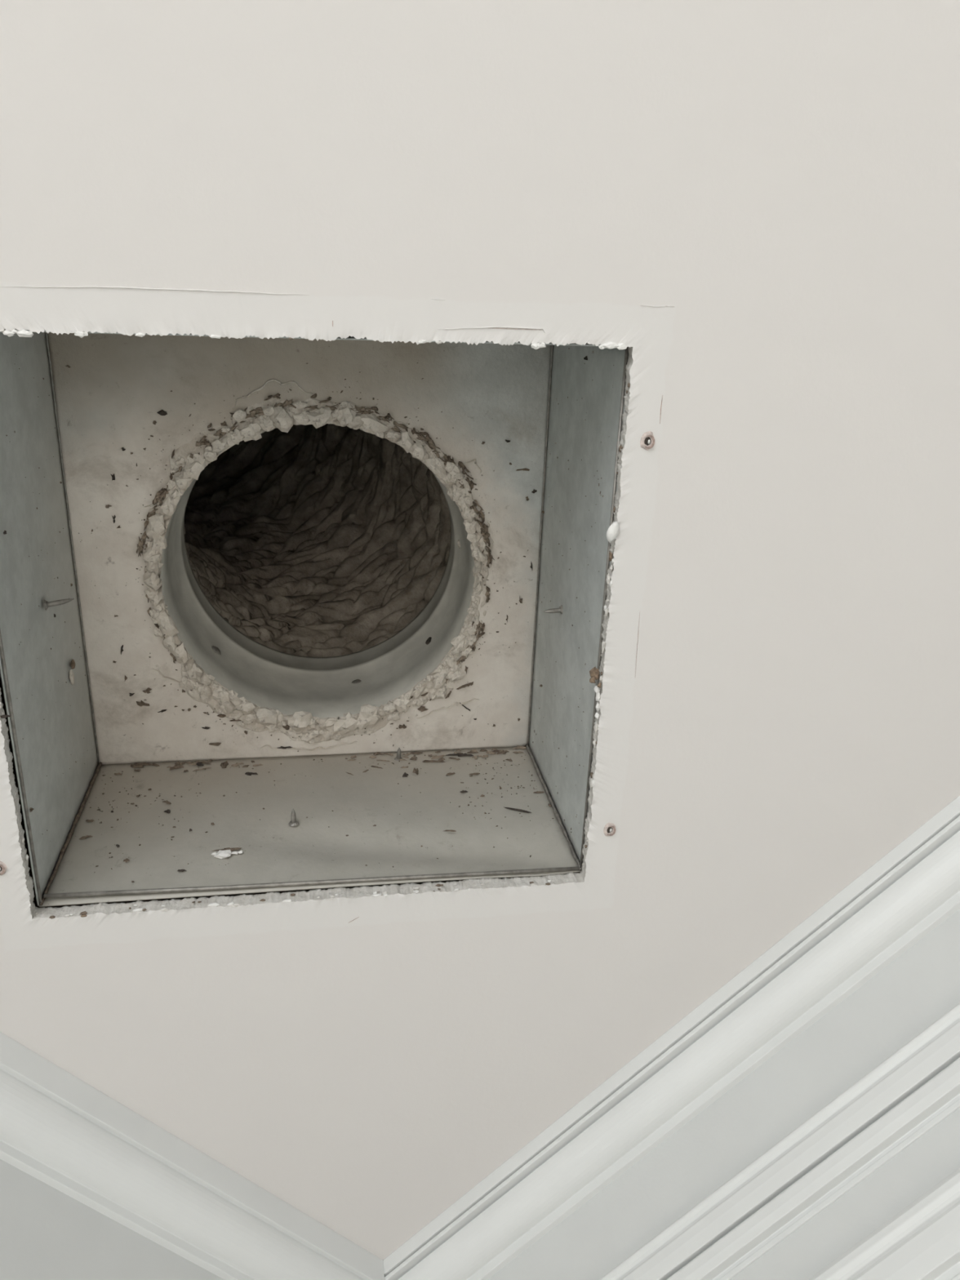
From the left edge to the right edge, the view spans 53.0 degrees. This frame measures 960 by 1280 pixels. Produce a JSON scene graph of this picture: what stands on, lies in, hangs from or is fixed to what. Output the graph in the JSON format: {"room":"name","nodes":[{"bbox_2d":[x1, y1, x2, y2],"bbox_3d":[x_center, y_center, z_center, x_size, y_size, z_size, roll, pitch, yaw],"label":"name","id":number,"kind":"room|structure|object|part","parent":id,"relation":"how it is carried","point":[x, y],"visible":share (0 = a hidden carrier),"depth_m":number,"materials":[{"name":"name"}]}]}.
{"room":"room interior","nodes":[
{"label":"room interior","id":0,"kind":"room"},
{"bbox_2d":[0,1159,224,1279],"bbox_3d":[-0.620,0.249,-0.871,0.120,2.500,2.150,-42,-68,8],"label":"wall","id":1,"kind":"structure","parent":0,"point":[46,1233],"depth_m":0.52,"materials":[{"name":"paint"}]},
{"bbox_2d":[0,1031,384,1279],"bbox_3d":[-0.768,-0.254,0.239,0.029,0.049,2.179,-42,-68,8],"label":"trim","id":2,"kind":"structure","parent":1,"relation":"attached to","point":[56,1128],"depth_m":0.56,"materials":[{"name":"white paint"}]},
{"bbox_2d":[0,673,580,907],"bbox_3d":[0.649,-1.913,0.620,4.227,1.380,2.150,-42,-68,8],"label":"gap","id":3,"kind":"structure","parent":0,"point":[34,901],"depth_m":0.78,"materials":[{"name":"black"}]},
{"bbox_2d":[0,0,959,1260],"bbox_3d":[0.759,-1.656,-0.023,4.470,0.023,2.390,-42,-68,8],"label":"ceiling","id":4,"kind":"structure","parent":0,"point":[757,202],"depth_m":0.48,"materials":[{"name":"paint"}]},
{"bbox_2d":[0,328,628,906],"bbox_3d":[-0.106,-0.045,0.622,0.313,0.268,0.311,-1,-68,-9],"label":"boot","id":5,"kind":"object","parent":4,"relation":"attached to","point":[161,749],"visible":0.98,"depth_m":0.62,"materials":[{"name":"metal"}]},
{"bbox_3d":[-0.251,-0.024,0.546,0.003,0.160,0.302,-1,-68,-9],"label":"panel","id":6,"kind":"part","parent":5,"relation":"part of","materials":[{"name":"grey metal"}]},
{"bbox_3d":[-0.110,-0.057,0.645,0.308,0.002,0.302,-1,-68,-9],"label":"plate","id":7,"kind":"part","parent":5,"relation":"part of","materials":[{"name":"grey metal"}]},
{"bbox_3d":[-0.092,-0.168,0.516,0.308,0.160,0.003,-1,-68,-9],"label":"panel","id":8,"kind":"part","parent":5,"relation":"part of","materials":[{"name":"silver metal"}]},
{"bbox_3d":[-0.103,0.116,0.628,0.308,0.160,0.008,-1,-68,-9],"label":"panel","id":9,"kind":"part","parent":5,"relation":"part of","materials":[{"name":"grey metal"}]},
{"bbox_2d":[184,423,450,657],"bbox_3d":[-0.436,-0.279,0.995,0.808,0.753,0.269,15,-72,-15],"label":"flexible duct","id":10,"kind":"object","parent":5,"relation":"attached to","point":[329,540],"visible":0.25,"depth_m":0.98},
{"bbox_3d":[0.055,-0.031,0.596,0.003,0.160,0.302,-2,-68,-9],"label":"panel","id":11,"kind":"part","parent":5,"relation":"part of","materials":[{"name":"grey metal"}]},
{"bbox_2d":[488,909,959,1279],"bbox_3d":[1.703,-0.451,-0.751,4.200,2.500,0.120,-42,-68,8],"label":"wall","id":12,"kind":"structure","parent":0,"point":[922,984],"depth_m":0.56,"materials":[{"name":"paint"}]},
{"bbox_2d":[382,795,959,1279],"bbox_3d":[1.470,-0.954,0.347,4.228,0.044,0.028,-42,-68,8],"label":"trim","id":13,"kind":"structure","parent":12,"relation":"attached to","point":[914,888],"depth_m":0.60,"materials":[{"name":"white paint"}]},
{"bbox_2d":[599,1003,959,1279],"bbox_3d":[1.482,-0.908,0.268,4.200,0.042,0.011,-42,-68,8],"label":"trim","id":14,"kind":"structure","parent":12,"relation":"attached to","point":[917,1087],"depth_m":0.52,"materials":[{"name":"white paint"}]},
{"bbox_2d":[808,1168,959,1279],"bbox_3d":[1.492,-0.884,0.210,4.200,0.039,0.011,-42,-68,8],"label":"trim","id":15,"kind":"structure","parent":12,"relation":"attached to","point":[922,1242],"depth_m":0.46,"materials":[{"name":"white paint"}]}
]}

